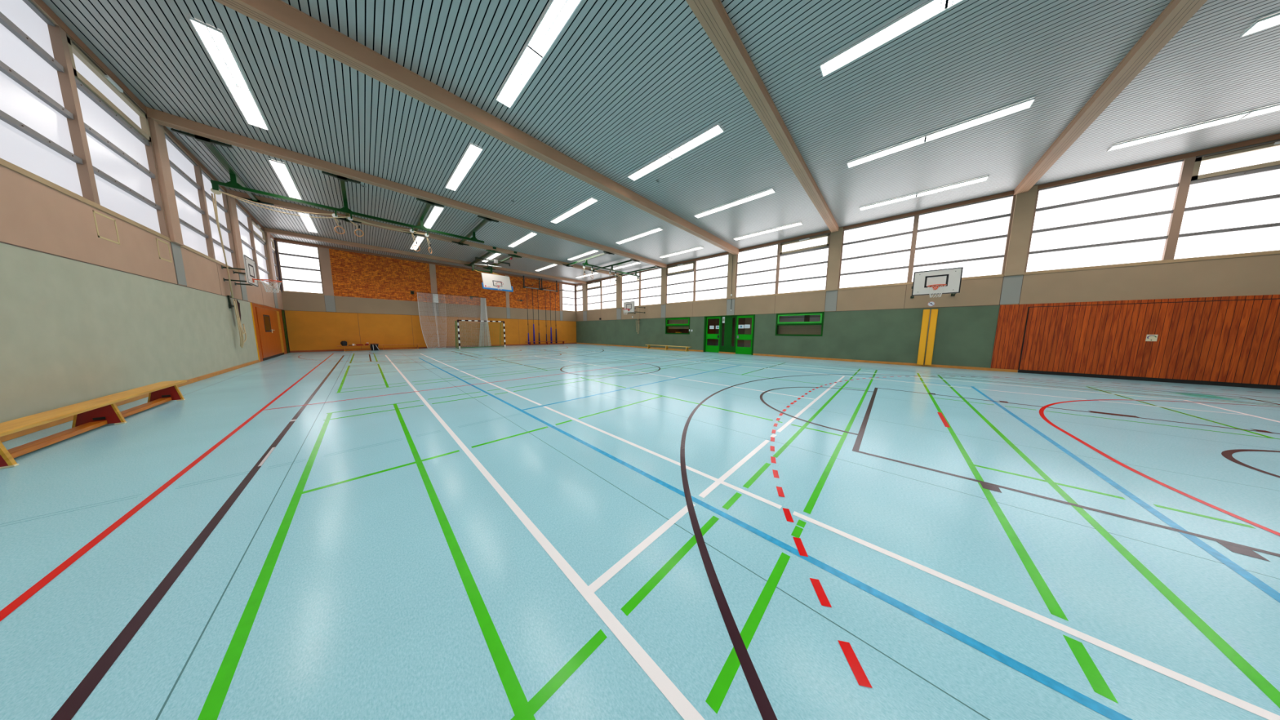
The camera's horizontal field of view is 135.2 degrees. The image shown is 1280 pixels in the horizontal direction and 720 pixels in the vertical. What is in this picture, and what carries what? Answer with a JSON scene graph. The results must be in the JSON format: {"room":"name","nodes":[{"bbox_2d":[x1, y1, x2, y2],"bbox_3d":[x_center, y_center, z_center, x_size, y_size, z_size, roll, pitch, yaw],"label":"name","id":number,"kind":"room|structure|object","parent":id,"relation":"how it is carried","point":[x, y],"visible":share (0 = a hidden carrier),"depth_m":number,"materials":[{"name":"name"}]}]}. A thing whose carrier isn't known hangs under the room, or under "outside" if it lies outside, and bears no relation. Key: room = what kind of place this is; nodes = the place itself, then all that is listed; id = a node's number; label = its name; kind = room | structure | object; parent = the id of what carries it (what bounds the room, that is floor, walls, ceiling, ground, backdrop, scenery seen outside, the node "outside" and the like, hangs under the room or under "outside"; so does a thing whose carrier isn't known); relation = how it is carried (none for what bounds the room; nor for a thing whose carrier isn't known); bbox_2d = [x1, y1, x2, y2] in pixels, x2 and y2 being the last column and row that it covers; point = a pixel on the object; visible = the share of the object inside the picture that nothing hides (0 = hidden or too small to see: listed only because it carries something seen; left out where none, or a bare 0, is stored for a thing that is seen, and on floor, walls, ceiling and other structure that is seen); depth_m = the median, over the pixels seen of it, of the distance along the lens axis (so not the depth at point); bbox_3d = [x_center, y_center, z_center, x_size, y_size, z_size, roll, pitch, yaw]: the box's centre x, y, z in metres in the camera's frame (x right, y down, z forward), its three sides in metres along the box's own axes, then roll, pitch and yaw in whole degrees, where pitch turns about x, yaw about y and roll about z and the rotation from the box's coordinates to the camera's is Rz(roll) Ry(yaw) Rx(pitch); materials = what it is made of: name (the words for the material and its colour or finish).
{"room":"sports hall","nodes":[
{"label":"sports hall","id":0,"kind":"room"},
{"bbox_2d":[0,0,283,422],"bbox_3d":[-7.662,-2.257,2.737,34.977,6.460,0.332,6,8,43],"label":"wall","id":1,"kind":"structure","parent":0,"point":[95,304],"depth_m":4.36,"materials":[{"name":"grey paint"}]},
{"bbox_2d":[0,0,171,241],"bbox_3d":[-9.470,-4.035,4.330,4.840,2.888,0.330,6,8,43],"label":"window","id":2,"kind":"structure","parent":1,"relation":"in","point":[67,126],"depth_m":4.31,"materials":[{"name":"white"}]},
{"bbox_2d":[0,360,259,442],"bbox_3d":[-5.163,1.157,0.900,28.300,0.098,0.024,6,8,43],"label":"baseboard","id":3,"kind":"structure","parent":1,"relation":"attached to","point":[25,432],"depth_m":4.54,"materials":[{"name":"brown wood"}]},
{"bbox_2d":[148,117,183,245],"bbox_3d":[-11.263,-4.262,6.269,0.450,2.878,0.060,6,8,43],"label":"post","id":4,"kind":"object","parent":1,"relation":"attached to","point":[157,133],"visible":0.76,"depth_m":6.22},
{"bbox_2d":[163,125,238,271],"bbox_3d":[-13.167,-4.442,7.849,4.500,2.888,0.315,6,8,43],"label":"window","id":5,"kind":"structure","parent":1,"relation":"in","point":[193,186],"depth_m":7.74,"materials":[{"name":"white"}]},
{"bbox_2d":[226,189,245,275],"bbox_3d":[-14.886,-4.662,9.728,0.600,2.878,0.060,6,8,43],"label":"post","id":6,"kind":"object","parent":1,"relation":"attached to","point":[231,201],"visible":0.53,"depth_m":9.64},
{"bbox_2d":[221,254,281,293],"bbox_3d":[-13.523,-2.989,9.286,1.200,1.133,1.071,6,8,43],"label":"basketball hoop","id":7,"kind":"object","parent":1,"relation":"attached to","point":[250,269],"visible":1,"depth_m":9.24,"materials":[{"name":"white plastic"}]},
{"bbox_2d":[235,198,272,288],"bbox_3d":[-16.893,-4.854,11.417,4.650,2.888,0.330,6,8,43],"label":"window","id":8,"kind":"structure","parent":1,"relation":"in","point":[253,240],"depth_m":11.54,"materials":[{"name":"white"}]},
{"bbox_2d":[249,302,287,361],"bbox_3d":[-17.340,-1.319,12.462,5.530,2.368,0.099,6,8,43],"label":"door","id":9,"kind":"structure","parent":1,"relation":"in","point":[268,329],"depth_m":11.87,"materials":[{"name":"brown wood"}]},
{"bbox_2d":[265,231,277,289],"bbox_3d":[-18.689,-5.082,13.359,0.650,2.878,0.060,6,8,43],"label":"post","id":10,"kind":"object","parent":1,"relation":"attached to","point":[267,234],"visible":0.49,"depth_m":13.25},
{"bbox_2d":[270,234,281,292],"bbox_3d":[-19.514,-5.143,13.919,1.320,2.888,0.330,6,8,43],"label":"window","id":11,"kind":"structure","parent":1,"relation":"in","point":[272,237],"depth_m":14.35,"materials":[{"name":"brown"}]},
{"bbox_2d":[274,240,282,292],"bbox_3d":[-20.105,-5.209,14.493,0.342,2.886,0.345,6,8,43],"label":"post","id":12,"kind":"object","parent":1,"relation":"attached to","point":[275,246],"visible":0.21,"depth_m":14.48,"materials":[{"name":"grey"}]},
{"bbox_2d":[280,309,289,353],"bbox_3d":[-19.642,-1.567,14.612,0.770,2.368,0.029,6,8,43],"label":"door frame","id":13,"kind":"structure","parent":1,"relation":"in","point":[282,311],"depth_m":14.62,"materials":[{"name":"green"}]},
{"bbox_2d":[274,237,576,352],"bbox_3d":[-13.492,-4.326,21.530,0.370,6.460,18.879,6,8,43],"label":"wall","id":14,"kind":"structure","parent":0,"point":[367,298],"depth_m":18.25,"materials":[{"name":"orange brick"}]},
{"bbox_2d":[275,240,324,295],"bbox_3d":[-19.479,-5.277,15.159,0.315,2.888,1.498,6,8,43],"label":"window","id":15,"kind":"structure","parent":14,"relation":"in","point":[300,265],"depth_m":15.09,"materials":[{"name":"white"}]},
{"bbox_2d":[289,342,576,352],"bbox_3d":[-13.409,-1.153,21.769,0.024,0.098,18.819,6,8,43],"label":"baseboard","id":16,"kind":"structure","parent":14,"relation":"attached to","point":[297,351],"depth_m":18.51,"materials":[{"name":"brown wood"}]},
{"bbox_2d":[410,290,491,348],"bbox_3d":[-14.260,-2.993,20.260,0.639,4.070,4.784,6,8,43],"label":"net","id":17,"kind":"object","parent":14,"relation":"attached to","point":[435,296],"visible":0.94,"depth_m":19.84,"materials":[{"name":"beige fabric"}]},
{"bbox_2d":[561,283,575,311],"bbox_3d":[-7.507,-6.524,27.557,0.315,2.888,1.541,6,8,43],"label":"window","id":18,"kind":"structure","parent":14,"relation":"in","point":[569,293],"depth_m":27.54,"materials":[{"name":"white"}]},
{"bbox_2d":[0,343,1279,719],"bbox_3d":[0.011,0.275,10.835,35.257,0.202,22.179,6,8,43],"label":"floor","id":19,"kind":"structure","parent":0,"point":[566,531],"depth_m":1.65,"materials":[{"name":"blue"}]},
{"bbox_2d":[0,379,186,469],"bbox_3d":[-7.373,0.733,3.591,4.300,0.334,0.340,6,8,43],"label":"bench","id":20,"kind":"object","parent":19,"relation":"on","point":[89,415],"visible":1,"depth_m":3.46,"materials":[{"name":"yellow wood"}]},
{"bbox_2d":[336,343,422,351],"bbox_3d":[-16.962,-0.831,17.439,0.340,0.334,4.050,6,8,43],"label":"bench","id":21,"kind":"object","parent":19,"relation":"on","point":[383,348],"visible":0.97,"depth_m":17.36,"materials":[{"name":"brown wood"}]},
{"bbox_2d":[369,342,379,350],"bbox_3d":[-17.177,-0.858,17.068,0.456,0.470,0.411,6,8,43],"label":"bag","id":22,"kind":"object","parent":21,"relation":"on","point":[374,346],"visible":0.98,"depth_m":16.97,"materials":[{"name":"black fabric"}]},
{"bbox_2d":[454,320,506,348],"bbox_3d":[-12.273,-1.983,20.315,1.160,2.080,3.150,6,8,43],"label":"goal","id":23,"kind":"object","parent":19,"relation":"on","point":[473,321],"visible":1,"depth_m":20.40,"materials":[{"name":"white paint"}]},
{"bbox_2d":[528,341,564,345],"bbox_3d":[-8.962,-1.640,25.494,0.340,0.334,4.100,6,8,43],"label":"bench","id":24,"kind":"object","parent":19,"relation":"on","point":[547,343],"visible":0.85,"depth_m":25.37,"materials":[{"name":"wood"}]},
{"bbox_2d":[644,344,691,351],"bbox_3d":[1.956,-0.884,19.236,4.050,0.334,0.340,6,8,43],"label":"bench","id":25,"kind":"object","parent":19,"relation":"on","point":[648,345],"visible":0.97,"depth_m":19.13,"materials":[{"name":"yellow wood"}]},
{"bbox_2d":[42,0,1279,284],"bbox_3d":[-0.877,-6.049,9.175,34.657,0.200,18.879,6,8,43],"label":"ceiling","id":26,"kind":"structure","parent":0,"point":[624,84],"depth_m":5.66,"materials":[{"name":"grey metal"}]},
{"bbox_2d":[187,15,269,130],"bbox_3d":[-8.180,-5.571,5.359,3.120,0.033,0.300,6,8,43],"label":"recessed light","id":27,"kind":"object","parent":26,"relation":"in","point":[214,40],"visible":1,"depth_m":5.03,"materials":[{"name":"white plastic"}]},
{"bbox_2d":[192,22,248,88],"bbox_3d":[-7.617,-5.523,4.821,1.532,0.004,0.272,6,8,43],"label":"diffuser","id":28,"kind":"object","parent":27,"relation":"attached to","point":[214,40],"depth_m":4.74,"materials":[{"name":"white plastic"}]},
{"bbox_2d":[227,83,266,127],"bbox_3d":[-8.742,-5.647,5.895,1.532,0.004,0.272,6,8,43],"label":"diffuser","id":29,"kind":"object","parent":27,"relation":"attached to","point":[243,97],"depth_m":5.82,"materials":[{"name":"white plastic"}]},
{"bbox_2d":[267,158,302,199],"bbox_3d":[-11.835,-5.975,8.849,3.120,0.033,0.300,6,8,43],"label":"recessed light","id":30,"kind":"object","parent":26,"relation":"in","point":[280,168],"visible":1,"depth_m":8.64,"materials":[{"name":"white plastic"}]},
{"bbox_2d":[297,212,317,232],"bbox_3d":[-15.426,-6.371,12.277,3.120,0.033,0.300,6,8,43],"label":"recessed light","id":31,"kind":"object","parent":26,"relation":"in","point":[308,221],"visible":1,"depth_m":12.19,"materials":[{"name":"white plastic"}]},
{"bbox_2d":[146,106,666,267],"bbox_3d":[-4.636,-6.261,12.769,0.300,0.201,18.859,6,8,43],"label":"beam","id":32,"kind":"structure","parent":26,"relation":"attached to","point":[163,118],"depth_m":8.07,"materials":[{"name":"brown"}]},
{"bbox_2d":[409,235,424,249],"bbox_3d":[-12.745,-6.650,15.053,3.120,0.033,0.300,6,8,43],"label":"recessed light","id":33,"kind":"object","parent":26,"relation":"in","point":[419,239],"visible":0.87,"depth_m":14.78,"materials":[{"name":"white"}]},
{"bbox_2d":[229,189,621,276],"bbox_3d":[-8.263,-6.671,16.230,0.300,0.181,18.859,6,8,43],"label":"beam","id":34,"kind":"structure","parent":26,"relation":"attached to","point":[277,203],"depth_m":12.51,"materials":[{"name":"brown wood"}]},
{"bbox_2d":[170,128,498,245],"bbox_3d":[-10.347,-5.536,10.532,4.760,0.979,7.265,6,8,43],"label":"rig","id":35,"kind":"object","parent":34,"relation":"hanging from","point":[236,182],"visible":0.99,"depth_m":9.15,"materials":[{"name":"green metal"}]},
{"bbox_2d":[211,193,246,347],"bbox_3d":[-13.216,-2.698,8.499,1.317,4.647,0.117,6,8,41],"label":"rope","id":36,"kind":"object","parent":35,"relation":"hanging from","point":[242,332],"visible":1,"depth_m":8.61,"materials":[{"name":"beige fabric"}]},
{"bbox_2d":[562,251,662,279],"bbox_3d":[-1.947,-6.476,19.223,4.760,0.849,5.480,6,8,43],"label":"rig","id":37,"kind":"object","parent":34,"relation":"hanging from","point":[605,252],"visible":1,"depth_m":18.81,"materials":[{"name":"green"}]},
{"bbox_2d":[263,226,586,284],"bbox_3d":[-11.933,-7.076,19.734,0.300,0.181,18.859,6,8,43],"label":"beam","id":38,"kind":"structure","parent":26,"relation":"attached to","point":[268,230],"depth_m":16.20,"materials":[{"name":"brown"}]},
{"bbox_2d":[423,205,444,228],"bbox_3d":[-9.154,-6.254,11.626,3.120,0.033,0.300,6,8,43],"label":"recessed light","id":39,"kind":"object","parent":26,"relation":"in","point":[436,211],"visible":0.98,"depth_m":11.46,"materials":[{"name":"white plastic"}]},
{"bbox_2d":[444,142,483,191],"bbox_3d":[-5.498,-5.851,8.136,3.120,0.033,0.300,6,8,43],"label":"recessed light","id":40,"kind":"object","parent":26,"relation":"in","point":[473,151],"visible":1,"depth_m":7.92,"materials":[{"name":"white plastic"}]},
{"bbox_2d":[447,168,464,187],"bbox_3d":[-6.061,-5.926,8.671,1.532,0.004,0.272,6,8,43],"label":"diffuser","id":41,"kind":"object","parent":40,"relation":"attached to","point":[457,176],"depth_m":8.59,"materials":[{"name":"white plastic"}]},
{"bbox_2d":[457,145,480,171],"bbox_3d":[-4.936,-5.802,7.598,1.532,0.004,0.272,6,8,43],"label":"diffuser","id":42,"kind":"object","parent":40,"relation":"attached to","point":[472,153],"depth_m":7.55,"materials":[{"name":"white plastic"}]},
{"bbox_2d":[214,0,739,254],"bbox_3d":[-0.732,-5.787,9.047,0.300,0.289,18.859,6,8,43],"label":"beam","id":43,"kind":"structure","parent":26,"relation":"attached to","point":[278,15],"depth_m":5.24,"materials":[{"name":"brown wood"}]},
{"bbox_2d":[481,253,500,262],"bbox_3d":[-10.064,-6.929,17.830,3.120,0.033,0.300,6,8,43],"label":"recessed light","id":44,"kind":"object","parent":26,"relation":"in","point":[495,255],"visible":0.76,"depth_m":17.64,"materials":[{"name":"white"}]},
{"bbox_2d":[463,246,521,292],"bbox_3d":[-10.023,-5.919,18.164,5.400,2.110,2.530,6,8,43],"label":"hoop","id":45,"kind":"object","parent":26,"relation":"hanging from","point":[495,282],"visible":1,"depth_m":18.39,"materials":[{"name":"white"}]},
{"bbox_2d":[507,231,537,247],"bbox_3d":[-6.473,-6.534,14.402,3.120,0.033,0.300,6,8,43],"label":"recessed light","id":46,"kind":"object","parent":26,"relation":"in","point":[531,234],"visible":1,"depth_m":14.26,"materials":[{"name":"white"}]},
{"bbox_2d":[523,275,547,289],"bbox_3d":[-9.631,-7.101,24.325,0.654,1.077,2.084,6,8,43],"label":"rig","id":47,"kind":"object","parent":26,"relation":"hanging from","point":[524,286],"visible":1,"depth_m":24.39,"materials":[{"name":"grey"}]},
{"bbox_2d":[495,0,582,108],"bbox_3d":[-1.850,-5.448,4.653,3.120,0.033,0.300,6,8,43],"label":"recessed light","id":48,"kind":"object","parent":26,"relation":"in","point":[557,13],"visible":1,"depth_m":4.58,"materials":[{"name":"white plastic"}]},
{"bbox_2d":[497,47,541,106],"bbox_3d":[-2.412,-5.524,5.189,1.532,0.004,0.272,6,8,43],"label":"diffuser","id":49,"kind":"object","parent":48,"relation":"attached to","point":[529,60],"depth_m":5.11,"materials":[{"name":"white plastic"}]},
{"bbox_2d":[528,0,578,55],"bbox_3d":[-1.288,-5.400,4.115,1.532,0.004,0.272,6,8,43],"label":"diffuser","id":50,"kind":"object","parent":48,"relation":"attached to","point":[557,13],"depth_m":4.25,"materials":[{"name":"white plastic"}]},
{"bbox_2d":[540,278,564,292],"bbox_3d":[-8.440,-7.226,25.559,0.654,1.077,2.164,6,8,43],"label":"rig","id":51,"kind":"object","parent":26,"relation":"hanging from","point":[556,283],"visible":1,"depth_m":25.65,"materials":[{"name":"grey"}]},
{"bbox_2d":[550,196,597,223],"bbox_3d":[-2.817,-6.130,10.912,3.120,0.033,0.300,6,8,43],"label":"recessed light","id":52,"kind":"object","parent":26,"relation":"in","point":[590,201],"visible":1,"depth_m":10.75,"materials":[{"name":"white plastic"}]},
{"bbox_2d":[571,198,595,212],"bbox_3d":[-2.255,-6.082,10.374,1.532,0.004,0.272,6,8,43],"label":"diffuser","id":53,"kind":"object","parent":52,"relation":"attached to","point":[588,202],"depth_m":10.34,"materials":[{"name":"white plastic"}]},
{"bbox_2d":[567,249,598,260],"bbox_3d":[-3.785,-6.814,17.186,3.120,0.033,0.300,6,8,43],"label":"recessed light","id":54,"kind":"object","parent":26,"relation":"in","point":[593,251],"visible":1,"depth_m":17.09,"materials":[{"name":"white"}]},
{"bbox_2d":[615,227,662,244],"bbox_3d":[-0.129,-6.410,13.696,3.120,0.033,0.300,6,8,43],"label":"recessed light","id":55,"kind":"object","parent":26,"relation":"in","point":[656,229],"visible":1,"depth_m":13.54,"materials":[{"name":"white plastic"}]},
{"bbox_2d":[627,123,724,181],"bbox_3d":[0.831,-5.728,7.430,3.120,0.033,0.300,6,8,43],"label":"recessed light","id":56,"kind":"object","parent":26,"relation":"in","point":[717,129],"visible":1,"depth_m":7.20,"materials":[{"name":"white plastic"}]},
{"bbox_2d":[630,155,671,178],"bbox_3d":[0.269,-5.803,7.965,1.532,0.004,0.272,6,8,43],"label":"diffuser","id":57,"kind":"object","parent":56,"relation":"attached to","point":[664,159],"depth_m":7.91,"materials":[{"name":"white plastic"}]},
{"bbox_2d":[668,125,722,158],"bbox_3d":[1.394,-5.679,6.891,1.532,0.004,0.272,6,8,43],"label":"diffuser","id":58,"kind":"object","parent":56,"relation":"attached to","point":[714,131],"depth_m":6.83,"materials":[{"name":"white plastic"}]},
{"bbox_2d":[659,246,703,257],"bbox_3d":[2.504,-6.685,16.422,3.120,0.033,0.300,6,8,43],"label":"recessed light","id":59,"kind":"object","parent":26,"relation":"in","point":[699,247],"visible":1,"depth_m":16.32,"materials":[{"name":"white"}]},
{"bbox_2d":[693,187,775,217],"bbox_3d":[3.520,-6.008,10.213,3.120,0.033,0.300,6,8,43],"label":"recessed light","id":60,"kind":"object","parent":26,"relation":"in","point":[770,191],"visible":1,"depth_m":10.05,"materials":[{"name":"white plastic"}]},
{"bbox_2d":[697,204,731,217],"bbox_3d":[2.957,-6.083,10.749,1.532,0.004,0.272,6,8,43],"label":"diffuser","id":61,"kind":"object","parent":60,"relation":"attached to","point":[726,206],"depth_m":10.69,"materials":[{"name":"white plastic"}]},
{"bbox_2d":[732,189,773,205],"bbox_3d":[4.082,-5.959,9.675,1.532,0.004,0.272,6,8,43],"label":"diffuser","id":62,"kind":"object","parent":60,"relation":"attached to","point":[767,192],"depth_m":9.62,"materials":[{"name":"white plastic"}]},
{"bbox_2d":[685,0,839,232],"bbox_3d":[2.726,-5.464,5.740,0.300,0.171,18.859,6,8,43],"label":"beam","id":63,"kind":"structure","parent":26,"relation":"attached to","point":[712,15],"depth_m":5.15,"materials":[{"name":"brown wood"}]},
{"bbox_2d":[733,222,802,240],"bbox_3d":[6.152,-6.282,12.940,3.120,0.033,0.300,6,8,43],"label":"recessed light","id":64,"kind":"object","parent":26,"relation":"in","point":[798,223],"visible":1,"depth_m":12.79,"materials":[{"name":"white plastic"}]},
{"bbox_2d":[766,222,801,232],"bbox_3d":[6.715,-6.234,12.401,1.532,0.004,0.272,6,8,43],"label":"diffuser","id":65,"kind":"object","parent":64,"relation":"attached to","point":[796,224],"depth_m":12.37,"materials":[{"name":"white plastic"}]},
{"bbox_2d":[819,0,963,77],"bbox_3d":[4.537,-5.319,3.892,3.120,0.033,0.300,6,8,43],"label":"recessed light","id":66,"kind":"object","parent":26,"relation":"in","point":[931,8],"visible":1,"depth_m":4.34,"materials":[{"name":"white plastic"}]},
{"bbox_2d":[947,0,958,5],"bbox_3d":[5.100,-5.271,3.353,1.532,0.004,0.272,6,8,43],"label":"diffuser","id":67,"kind":"object","parent":66,"relation":"attached to","point":[950,2],"depth_m":3.93,"materials":[{"name":"white"}]},
{"bbox_2d":[859,175,988,210],"bbox_3d":[9.859,-5.874,9.402,3.120,0.033,0.300,6,8,43],"label":"recessed light","id":68,"kind":"object","parent":26,"relation":"in","point":[984,178],"visible":1,"depth_m":9.22,"materials":[{"name":"white plastic"}]},
{"bbox_2d":[916,177,986,195],"bbox_3d":[10.421,-5.825,8.863,1.532,0.004,0.272,6,8,43],"label":"diffuser","id":69,"kind":"object","parent":68,"relation":"attached to","point":[982,179],"depth_m":8.82,"materials":[{"name":"white plastic"}]},
{"bbox_2d":[846,97,1035,168],"bbox_3d":[7.226,-5.599,6.675,3.120,0.033,0.300,6,8,43],"label":"recessed light","id":70,"kind":"object","parent":26,"relation":"in","point":[1027,104],"visible":1,"depth_m":6.43,"materials":[{"name":"white plastic"}]},
{"bbox_2d":[848,137,924,166],"bbox_3d":[6.663,-5.675,7.211,1.532,0.004,0.272,6,8,43],"label":"diffuser","id":71,"kind":"object","parent":70,"relation":"attached to","point":[919,140],"depth_m":7.16,"materials":[{"name":"white plastic"}]},
{"bbox_2d":[926,99,1033,140],"bbox_3d":[7.788,-5.551,6.137,1.532,0.004,0.272,6,8,43],"label":"diffuser","id":72,"kind":"object","parent":70,"relation":"attached to","point":[1027,104],"depth_m":6.07,"materials":[{"name":"white plastic"}]},
{"bbox_2d":[1013,0,1207,195],"bbox_3d":[6.425,-5.061,2.208,0.300,0.161,18.859,6,8,43],"label":"beam","id":73,"kind":"structure","parent":26,"relation":"attached to","point":[1177,13],"depth_m":4.93,"materials":[{"name":"brown wood"}]},
{"bbox_2d":[1106,103,1279,151],"bbox_3d":[13.536,-5.468,5.891,3.120,0.033,0.300,6,8,43],"label":"recessed light","id":74,"kind":"object","parent":26,"relation":"in","point":[1277,107],"visible":1,"depth_m":6.22,"materials":[{"name":"white plastic"}]},
{"bbox_2d":[1110,113,1246,149],"bbox_3d":[12.974,-5.543,6.427,1.532,0.004,0.272,6,8,43],"label":"diffuser","id":75,"kind":"object","parent":74,"relation":"attached to","point":[1240,116],"depth_m":6.36,"materials":[{"name":"white plastic"}]},
{"bbox_2d":[1244,105,1279,117],"bbox_3d":[14.098,-5.420,5.353,1.532,0.004,0.272,6,8,43],"label":"diffuser","id":76,"kind":"object","parent":74,"relation":"attached to","point":[1273,108],"depth_m":5.78,"materials":[{"name":"white plastic"}]},
{"bbox_2d":[1239,12,1279,37],"bbox_3d":[10.903,-5.194,3.165,3.120,0.033,0.300,6,8,43],"label":"recessed light","id":77,"kind":"object","parent":26,"relation":"in","point":[1272,20],"visible":1,"depth_m":4.17,"materials":[{"name":"white plastic"}]},
{"bbox_2d":[1245,15,1279,33],"bbox_3d":[10.341,-5.269,3.700,1.532,0.004,0.272,6,8,43],"label":"diffuser","id":78,"kind":"object","parent":77,"relation":"attached to","point":[1270,21],"depth_m":4.17,"materials":[{"name":"white plastic"}]},
{"bbox_2d":[668,317,751,346],"bbox_3d":[6.482,-1.850,17.473,11.800,2.700,1.980,6,8,43],"label":"wall","id":79,"kind":"structure","parent":0,"point":[744,321],"depth_m":18.56,"materials":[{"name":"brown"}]},
{"bbox_2d":[860,194,915,209],"bbox_3d":[9.296,-5.949,9.937,1.532,0.004,0.272,6,8,43],"label":"diffuser","id":80,"kind":"object","parent":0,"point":[912,196],"depth_m":9.88,"materials":[{"name":"white plastic"}]},
{"bbox_2d":[575,138,1279,372],"bbox_3d":[5.631,-3.642,16.503,34.977,6.460,0.332,6,8,43],"label":"wall","id":81,"kind":"structure","parent":0,"point":[880,323],"depth_m":10.90,"materials":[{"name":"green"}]},
{"bbox_2d":[575,283,582,311],"bbox_3d":[-6.247,-6.526,27.657,1.320,2.888,0.330,6,8,43],"label":"window","id":82,"kind":"structure","parent":81,"relation":"in","point":[579,295],"depth_m":27.68,"materials":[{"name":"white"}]},
{"bbox_2d":[582,283,586,311],"bbox_3d":[-5.651,-6.441,26.860,0.650,2.878,0.060,6,8,43],"label":"post","id":83,"kind":"object","parent":81,"relation":"attached to","point":[584,286],"visible":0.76,"depth_m":26.81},
{"bbox_2d":[586,275,616,311],"bbox_3d":[-3.644,-6.239,25.172,4.600,2.888,0.330,6,8,43],"label":"window","id":84,"kind":"structure","parent":81,"relation":"in","point":[601,294],"depth_m":25.01,"materials":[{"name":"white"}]},
{"bbox_2d":[616,276,621,308],"bbox_3d":[-1.883,-6.025,23.264,0.600,2.878,0.060,6,8,43],"label":"post","id":85,"kind":"object","parent":81,"relation":"attached to","point":[618,278],"visible":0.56,"depth_m":23.22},
{"bbox_2d":[622,301,644,314],"bbox_3d":[-0.654,-4.098,21.012,1.200,1.013,1.864,6,8,43],"label":"basketball hoop","id":86,"kind":"object","parent":81,"relation":"attached to","point":[628,307],"visible":1,"depth_m":20.74,"materials":[{"name":"white plastic"}]},
{"bbox_2d":[621,267,661,308],"bbox_3d":[0.089,-5.828,21.619,4.540,2.888,0.315,6,8,43],"label":"window","id":87,"kind":"structure","parent":81,"relation":"in","point":[649,293],"depth_m":21.34,"materials":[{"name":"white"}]},
{"bbox_2d":[660,267,666,304],"bbox_3d":[1.765,-5.623,19.781,0.440,2.878,0.060,6,8,43],"label":"post","id":88,"kind":"object","parent":81,"relation":"attached to","point":[663,300],"visible":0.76,"depth_m":19.75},
{"bbox_2d":[665,316,689,334],"bbox_3d":[2.884,-2.488,19.412,2.180,1.700,0.532,6,8,43],"label":"window","id":89,"kind":"structure","parent":81,"relation":"in","point":[675,325],"depth_m":19.51,"materials":[{"name":"green metal"}]},
{"bbox_2d":[666,251,728,304],"bbox_3d":[3.790,-5.419,18.076,4.860,2.888,0.330,6,8,43],"label":"window","id":90,"kind":"structure","parent":81,"relation":"in","point":[704,279],"depth_m":17.83,"materials":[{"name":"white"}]},
{"bbox_2d":[702,314,755,355],"bbox_3d":[5.595,-1.614,16.716,3.320,2.380,0.330,6,8,43],"label":"door","id":91,"kind":"structure","parent":81,"relation":"in","point":[727,348],"depth_m":16.61,"materials":[{"name":"green metal"}]},
{"bbox_2d":[726,252,737,299],"bbox_3d":[5.608,-5.199,16.112,0.500,2.878,0.060,6,8,43],"label":"post","id":92,"kind":"object","parent":81,"relation":"attached to","point":[731,269],"visible":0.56,"depth_m":16.09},
{"bbox_2d":[734,230,831,298],"bbox_3d":[7.572,-5.002,14.466,4.630,2.888,0.330,6,8,43],"label":"window","id":93,"kind":"structure","parent":81,"relation":"in","point":[801,265],"depth_m":14.17,"materials":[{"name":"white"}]},
{"bbox_2d":[576,342,1017,372],"bbox_3d":[3.210,-0.722,18.903,27.947,0.098,0.024,6,8,43],"label":"baseboard","id":94,"kind":"structure","parent":81,"relation":"attached to","point":[759,354],"depth_m":11.98,"materials":[{"name":"brown wood"}]},
{"bbox_2d":[775,311,824,336],"bbox_3d":[8.466,-1.865,14.014,2.200,1.500,0.432,6,8,43],"label":"window","id":95,"kind":"structure","parent":81,"relation":"in","point":[800,324],"depth_m":14.03,"materials":[{"name":"green metal"}]},
{"bbox_2d":[826,226,843,290],"bbox_3d":[9.289,-4.793,12.598,0.450,2.878,0.060,6,8,43],"label":"post","id":96,"kind":"object","parent":81,"relation":"attached to","point":[836,237],"visible":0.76,"depth_m":12.58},
{"bbox_2d":[916,309,929,364],"bbox_3d":[11.559,-0.922,10.757,0.185,2.250,0.064,6,8,43],"label":"pad","id":97,"kind":"object","parent":81,"relation":"attached to","point":[926,314],"visible":1,"depth_m":10.73,"materials":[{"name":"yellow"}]},
{"bbox_2d":[837,190,1016,290],"bbox_3d":[11.287,-4.593,10.930,4.760,2.888,0.315,6,8,43],"label":"window","id":98,"kind":"structure","parent":81,"relation":"in","point":[975,237],"depth_m":10.52,"materials":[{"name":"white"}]},
{"bbox_2d":[924,309,937,365],"bbox_3d":[11.718,-0.905,10.605,0.185,2.250,0.064,6,8,43],"label":"pad","id":99,"kind":"object","parent":81,"relation":"attached to","point":[933,320],"visible":1,"depth_m":10.58,"materials":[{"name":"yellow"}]},
{"bbox_2d":[910,266,963,298],"bbox_3d":[11.101,-2.825,9.915,1.200,1.033,1.684,6,8,43],"label":"basketball hoop","id":100,"kind":"object","parent":81,"relation":"attached to","point":[945,281],"visible":1,"depth_m":9.69,"materials":[{"name":"white plastic"}]},
{"bbox_2d":[1004,185,1037,275],"bbox_3d":[13.028,-4.380,9.030,0.400,2.878,0.060,6,8,43],"label":"post","id":101,"kind":"object","parent":81,"relation":"attached to","point":[1024,204],"visible":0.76,"depth_m":9.01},
{"bbox_2d":[990,294,1279,389],"bbox_3d":[14.949,-0.554,7.576,5.760,2.370,0.034,6,8,43],"label":"door","id":102,"kind":"structure","parent":81,"relation":"in","point":[1232,341],"depth_m":7.66,"materials":[{"name":"brown wood"}]},
{"bbox_2d":[1145,334,1158,341],"bbox_3d":[14.838,-0.641,7.646,0.160,0.195,0.006,6,8,43],"label":"door handle","id":103,"kind":"object","parent":102,"relation":"attached to","point":[1148,337],"visible":1,"depth_m":7.65,"materials":[{"name":"beige"}]},
{"bbox_2d":[1023,133,1279,275],"bbox_3d":[14.970,-4.186,7.404,4.670,2.888,0.330,6,8,43],"label":"window","id":104,"kind":"structure","parent":81,"relation":"in","point":[1224,204],"depth_m":7.43,"materials":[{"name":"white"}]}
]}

